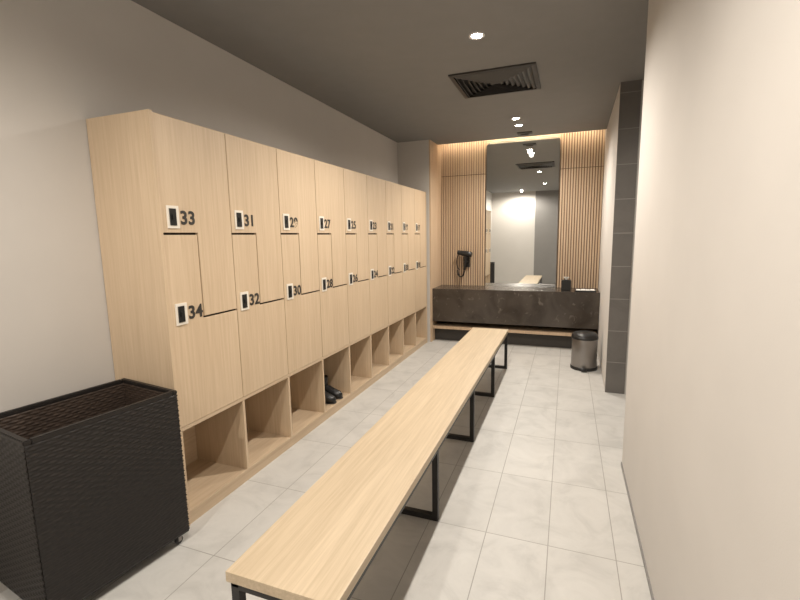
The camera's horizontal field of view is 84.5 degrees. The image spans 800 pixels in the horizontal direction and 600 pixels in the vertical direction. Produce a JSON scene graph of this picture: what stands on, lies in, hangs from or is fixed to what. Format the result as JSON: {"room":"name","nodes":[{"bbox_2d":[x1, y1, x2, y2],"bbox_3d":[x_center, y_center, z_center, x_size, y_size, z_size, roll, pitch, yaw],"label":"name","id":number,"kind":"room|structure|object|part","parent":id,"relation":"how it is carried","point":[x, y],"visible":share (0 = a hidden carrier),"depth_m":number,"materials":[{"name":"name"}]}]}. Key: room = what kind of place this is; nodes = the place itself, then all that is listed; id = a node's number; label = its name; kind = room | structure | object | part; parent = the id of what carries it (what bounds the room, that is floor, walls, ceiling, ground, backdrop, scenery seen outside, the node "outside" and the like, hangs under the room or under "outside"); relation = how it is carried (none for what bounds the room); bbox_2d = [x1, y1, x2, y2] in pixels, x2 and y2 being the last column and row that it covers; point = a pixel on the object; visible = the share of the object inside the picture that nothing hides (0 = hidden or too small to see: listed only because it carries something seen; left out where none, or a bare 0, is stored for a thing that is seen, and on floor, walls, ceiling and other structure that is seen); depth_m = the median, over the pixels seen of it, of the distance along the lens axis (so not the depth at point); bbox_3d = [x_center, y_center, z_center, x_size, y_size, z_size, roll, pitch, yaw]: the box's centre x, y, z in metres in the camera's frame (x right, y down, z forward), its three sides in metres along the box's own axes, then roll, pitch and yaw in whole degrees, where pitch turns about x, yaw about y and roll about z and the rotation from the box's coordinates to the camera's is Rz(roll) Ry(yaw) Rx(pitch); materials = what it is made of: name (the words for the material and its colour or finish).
{"room":"changing room","nodes":[
{"label":"changing room","id":0,"kind":"room"},
{"bbox_2d":[0,0,397,592],"bbox_3d":[-1.339,-0.303,3.017,0.150,2.790,7.120,2,9,21],"label":"wall","id":1,"kind":"structure","parent":0,"point":[64,64],"depth_m":2.15,"materials":[{"name":"paint"}]},
{"bbox_2d":[0,339,651,599],"bbox_3d":[0.846,1.162,2.716,4.550,0.100,8.000,2,9,21],"label":"floor","id":2,"kind":"structure","parent":0,"point":[536,507],"depth_m":2.45,"materials":[{"name":"tile"}]},
{"bbox_2d":[0,378,189,599],"bbox_3d":[-1.401,0.853,2.012,0.440,0.790,0.610,3,9,29],"label":"laundry hamper","id":3,"kind":"object","parent":2,"relation":"on","point":[92,479],"visible":1,"depth_m":1.85,"materials":[{"name":"black wicker"}]},
{"bbox_3d":[-1.395,1.187,2.059,0.430,0.006,0.600,3,9,29],"label":"frame","id":4,"kind":"part","parent":3,"relation":"part of","materials":[{"name":"black metal"}]},
{"bbox_2d":[86,109,426,525],"bbox_3d":[-0.573,-0.143,4.228,0.431,2.103,4.288,2,9,21],"label":"lockers","id":5,"kind":"object","parent":2,"relation":"on","point":[240,274],"visible":1,"depth_m":2.76,"materials":[{"name":"brown wood"}]},
{"bbox_3d":[-1.071,-0.412,2.337,0.018,0.999,0.467,2,9,21],"label":"door","id":6,"kind":"part","parent":5,"relation":"part of","materials":[{"name":"brown wood"}]},
{"bbox_3d":[-1.062,0.140,2.416,0.018,0.984,0.467,2,9,21],"label":"door","id":7,"kind":"part","parent":5,"relation":"part of","materials":[{"name":"brown wood"}]},
{"bbox_3d":[-0.905,-0.478,2.774,0.018,0.999,0.467,2,9,21],"label":"door","id":8,"kind":"part","parent":5,"relation":"part of","materials":[{"name":"brown wood"}]},
{"bbox_3d":[-0.895,0.074,2.853,0.018,0.984,0.467,2,9,21],"label":"door","id":9,"kind":"part","parent":5,"relation":"part of","materials":[{"name":"brown wood"}]},
{"bbox_3d":[-0.738,-0.543,3.211,0.018,0.999,0.467,2,9,21],"label":"door","id":10,"kind":"part","parent":5,"relation":"part of","materials":[{"name":"brown wood"}]},
{"bbox_3d":[-0.728,0.009,3.290,0.018,0.984,0.467,2,9,21],"label":"door","id":11,"kind":"part","parent":5,"relation":"part of","materials":[{"name":"brown wood"}]},
{"bbox_3d":[-0.571,-0.609,3.647,0.018,0.999,0.467,2,9,21],"label":"door","id":12,"kind":"part","parent":5,"relation":"part of","materials":[{"name":"brown wood"}]},
{"bbox_3d":[-0.562,-0.057,3.726,0.018,0.984,0.467,2,9,21],"label":"door","id":13,"kind":"part","parent":5,"relation":"part of","materials":[{"name":"brown wood"}]},
{"bbox_2d":[324,375,342,403],"bbox_3d":[-0.667,0.792,3.919,0.272,0.191,0.220,2,9,21],"label":"shoes","id":14,"kind":"object","parent":5,"relation":"in","point":[331,393],"visible":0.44,"depth_m":3.92,"materials":[{"name":"black leather"}]},
{"bbox_3d":[-0.405,-0.674,4.084,0.018,0.999,0.467,2,9,21],"label":"door","id":15,"kind":"part","parent":5,"relation":"part of","materials":[{"name":"brown wood"}]},
{"bbox_3d":[-0.395,-0.122,4.163,0.018,0.984,0.467,2,9,21],"label":"door","id":16,"kind":"part","parent":5,"relation":"part of","materials":[{"name":"brown wood"}]},
{"bbox_3d":[-0.238,-0.740,4.521,0.018,0.999,0.467,2,9,21],"label":"door","id":17,"kind":"part","parent":5,"relation":"part of","materials":[{"name":"brown wood"}]},
{"bbox_3d":[-0.228,-0.188,4.600,0.018,0.984,0.467,2,9,21],"label":"door","id":18,"kind":"part","parent":5,"relation":"part of","materials":[{"name":"brown wood"}]},
{"bbox_3d":[-0.071,-0.805,4.957,0.018,0.999,0.467,2,9,21],"label":"door","id":19,"kind":"part","parent":5,"relation":"part of","materials":[{"name":"brown wood"}]},
{"bbox_3d":[-0.061,-0.253,5.036,0.018,0.984,0.467,2,9,21],"label":"door","id":20,"kind":"part","parent":5,"relation":"part of","materials":[{"name":"brown wood"}]},
{"bbox_3d":[0.096,-0.871,5.394,0.018,0.999,0.467,2,9,21],"label":"door","id":21,"kind":"part","parent":5,"relation":"part of","materials":[{"name":"brown wood"}]},
{"bbox_3d":[0.105,-0.319,5.473,0.018,0.984,0.467,2,9,21],"label":"door","id":22,"kind":"part","parent":5,"relation":"part of","materials":[{"name":"brown wood"}]},
{"bbox_3d":[0.262,-0.936,5.831,0.018,0.999,0.467,2,9,21],"label":"door","id":23,"kind":"part","parent":5,"relation":"part of","materials":[{"name":"brown wood"}]},
{"bbox_3d":[0.272,-0.384,5.910,0.018,0.984,0.467,2,9,21],"label":"door","id":24,"kind":"part","parent":5,"relation":"part of","materials":[{"name":"brown wood"}]},
{"bbox_2d":[225,327,507,599],"bbox_3d":[0.334,0.822,3.211,0.400,0.450,3.980,2,9,21],"label":"bench","id":25,"kind":"object","parent":2,"relation":"on","point":[322,547],"visible":1,"depth_m":1.85,"materials":[{"name":"brown wood"}]},
{"bbox_3d":[-0.358,1.114,1.401,0.390,0.410,0.030,2,9,21],"label":"frame","id":26,"kind":"part","parent":25,"relation":"part of","materials":[{"name":"black metal"}]},
{"bbox_3d":[0.020,0.966,2.391,0.390,0.410,0.030,2,9,21],"label":"frame","id":27,"kind":"part","parent":25,"relation":"part of","materials":[{"name":"black metal"}]},
{"bbox_3d":[0.359,0.832,3.279,0.390,0.410,0.030,2,9,21],"label":"frame","id":28,"kind":"part","parent":25,"relation":"part of","materials":[{"name":"black metal"}]},
{"bbox_3d":[0.698,0.699,4.167,0.390,0.410,0.030,2,9,21],"label":"frame","id":29,"kind":"part","parent":25,"relation":"part of","materials":[{"name":"black metal"}]},
{"bbox_3d":[1.027,0.570,5.027,0.390,0.410,0.030,2,9,21],"label":"frame","id":30,"kind":"part","parent":25,"relation":"part of","materials":[{"name":"black metal"}]},
{"bbox_2d":[432,285,599,347],"bbox_3d":[1.578,0.217,6.174,2.177,0.765,0.519,2,9,21],"label":"countertop","id":31,"kind":"structure","parent":2,"relation":"on","point":[532,316],"depth_m":5.95,"materials":[{"name":"brown stone"}]},
{"bbox_2d":[561,277,570,290],"bbox_3d":[2.184,-0.217,5.781,0.120,0.181,0.120,2,9,21],"label":"tissue box","id":32,"kind":"object","parent":31,"relation":"on","point":[565,283],"visible":1,"depth_m":5.73,"materials":[{"name":"black plastic"}]},
{"bbox_2d":[575,289,595,291],"bbox_3d":[2.393,-0.125,5.677,0.250,0.021,0.170,2,9,21],"label":"tray","id":33,"kind":"object","parent":31,"relation":"on","point":[576,290],"visible":1,"depth_m":5.63,"materials":[{"name":"white plastic"}]},
{"bbox_2d":[570,330,598,371],"bbox_3d":[2.060,0.559,4.931,0.299,0.424,0.284,-5,9,-28],"label":"pedal bin","id":34,"kind":"object","parent":2,"relation":"on","point":[584,347],"visible":1,"depth_m":4.83,"materials":[{"name":"silver metal"}]},
{"bbox_3d":[2.064,0.372,4.910,0.274,0.048,0.274,2,9,21],"label":"lid","id":35,"kind":"part","parent":34,"relation":"part of","materials":[{"name":"black plastic"}]},
{"bbox_2d":[131,0,648,144],"bbox_3d":[0.734,-1.674,2.144,4.550,0.100,7.650,2,9,21],"label":"ceiling","id":36,"kind":"structure","parent":0,"point":[384,65],"depth_m":3.10,"materials":[{"name":"paint"}]},
{"bbox_2d":[469,32,484,39],"bbox_3d":[0.501,-1.720,2.869,0.100,0.006,0.100,2,9,21],"label":"recessed light","id":37,"kind":"object","parent":36,"relation":"in","point":[477,35],"visible":1,"depth_m":2.86,"materials":[{"name":"white"}]},
{"bbox_2d":[448,62,540,98],"bbox_3d":[0.820,-1.840,3.734,0.680,0.023,0.640,2,9,21],"label":"ceiling air vent","id":38,"kind":"object","parent":36,"relation":"attached to","point":[520,77],"depth_m":3.67,"materials":[{"name":"black metal"}]},
{"bbox_2d":[517,131,531,134],"bbox_3d":[1.595,-2.125,5.623,0.180,0.023,0.120,2,9,21],"label":"ceiling air vent","id":39,"kind":"object","parent":36,"relation":"attached to","point":[528,132],"depth_m":5.60,"materials":[{"name":"black metal"}]},
{"bbox_2d":[397,140,429,341],"bbox_3d":[0.258,-0.840,6.569,0.600,2.790,0.730,2,9,21],"label":"wall","id":40,"kind":"structure","parent":0,"point":[413,156],"depth_m":6.06,"materials":[{"name":"paint"}]},
{"bbox_2d":[429,140,441,341],"bbox_3d":[0.521,-0.903,6.381,0.020,2.960,0.574,2,9,21],"label":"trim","id":41,"kind":"structure","parent":40,"relation":"attached to","point":[435,156],"depth_m":6.29,"materials":[{"name":"beige wood"}]},
{"bbox_3d":[0.521,-0.903,6.381,0.020,2.960,0.574,2,9,21],"label":"alcove panel","id":42,"kind":"part","parent":41,"relation":"part of","materials":[{"name":"brown wood"}]},
{"bbox_2d":[441,131,605,286],"bbox_3d":[1.766,-0.938,6.292,2.410,3.010,0.150,2,9,21],"label":"wall","id":43,"kind":"structure","parent":0,"point":[550,135],"depth_m":6.05,"materials":[{"name":"beige paint"}]},
{"bbox_2d":[442,141,485,285],"bbox_3d":[0.927,-1.274,6.462,0.639,2.124,0.026,2,9,21],"label":"slats","id":44,"kind":"object","parent":43,"relation":"attached to","point":[446,194],"visible":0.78,"depth_m":6.45,"materials":[{"name":"brown wood"}]},
{"bbox_2d":[456,250,471,276],"bbox_3d":[0.946,-0.534,6.480,0.244,0.400,0.132,2,9,21],"label":"hair dryer","id":45,"kind":"object","parent":44,"relation":"attached to","point":[466,255],"visible":1,"depth_m":6.44,"materials":[{"name":"black plastic"}]},
{"bbox_3d":[0.961,-0.557,6.446,0.071,0.243,0.044,2,9,21],"label":"handle","id":46,"kind":"part","parent":45,"relation":"part of","materials":[{"name":"black plastic"}]},
{"bbox_2d":[442,141,485,285],"bbox_3d":[0.932,-1.276,6.476,0.653,2.124,0.004,2,9,21],"label":"backing","id":47,"kind":"object","parent":43,"relation":"attached to","point":[478,174],"visible":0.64,"depth_m":6.45,"materials":[{"name":"beige wood"}]},
{"bbox_2d":[485,137,560,287],"bbox_3d":[1.699,-1.192,6.168,0.975,2.019,0.053,2,9,21],"label":"wall mirror","id":48,"kind":"object","parent":43,"relation":"attached to","point":[522,176],"visible":1,"depth_m":6.13,"materials":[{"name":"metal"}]},
{"bbox_2d":[557,129,604,287],"bbox_3d":[2.417,-1.220,5.902,0.520,2.124,0.026,2,9,21],"label":"slats","id":49,"kind":"object","parent":43,"relation":"attached to","point":[604,129],"visible":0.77,"depth_m":5.88,"materials":[{"name":"brown wood"}]},
{"bbox_2d":[557,129,605,287],"bbox_3d":[2.422,-1.222,5.915,0.533,2.124,0.004,2,9,21],"label":"backing","id":50,"kind":"object","parent":43,"relation":"attached to","point":[595,166],"visible":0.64,"depth_m":5.91,"materials":[{"name":"beige wood"}]},
{"bbox_2d":[596,80,643,393],"bbox_3d":[2.413,-0.731,4.947,0.218,2.960,2.138,2,9,21],"label":"wall","id":51,"kind":"structure","parent":0,"point":[611,137],"depth_m":4.52,"materials":[{"name":"paint"}]},
{"bbox_2d":[605,80,641,393],"bbox_3d":[2.009,-0.499,3.975,0.165,2.790,0.012,2,9,21],"label":"tile","id":52,"kind":"structure","parent":51,"relation":"attached to","point":[630,91],"depth_m":3.96,"materials":[{"name":"grey tile"}]},
{"bbox_2d":[622,0,799,599],"bbox_3d":[0.749,-0.007,0.697,0.150,2.790,4.220,2,9,21],"label":"wall","id":53,"kind":"structure","parent":0,"point":[711,453],"depth_m":1.17,"materials":[{"name":"paint"}]},
{"bbox_2d":[621,462,653,599],"bbox_3d":[0.701,1.361,0.923,0.006,0.020,4.226,2,9,21],"label":"baseboard","id":54,"kind":"structure","parent":53,"relation":"attached to","point":[629,498],"depth_m":2.16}
]}

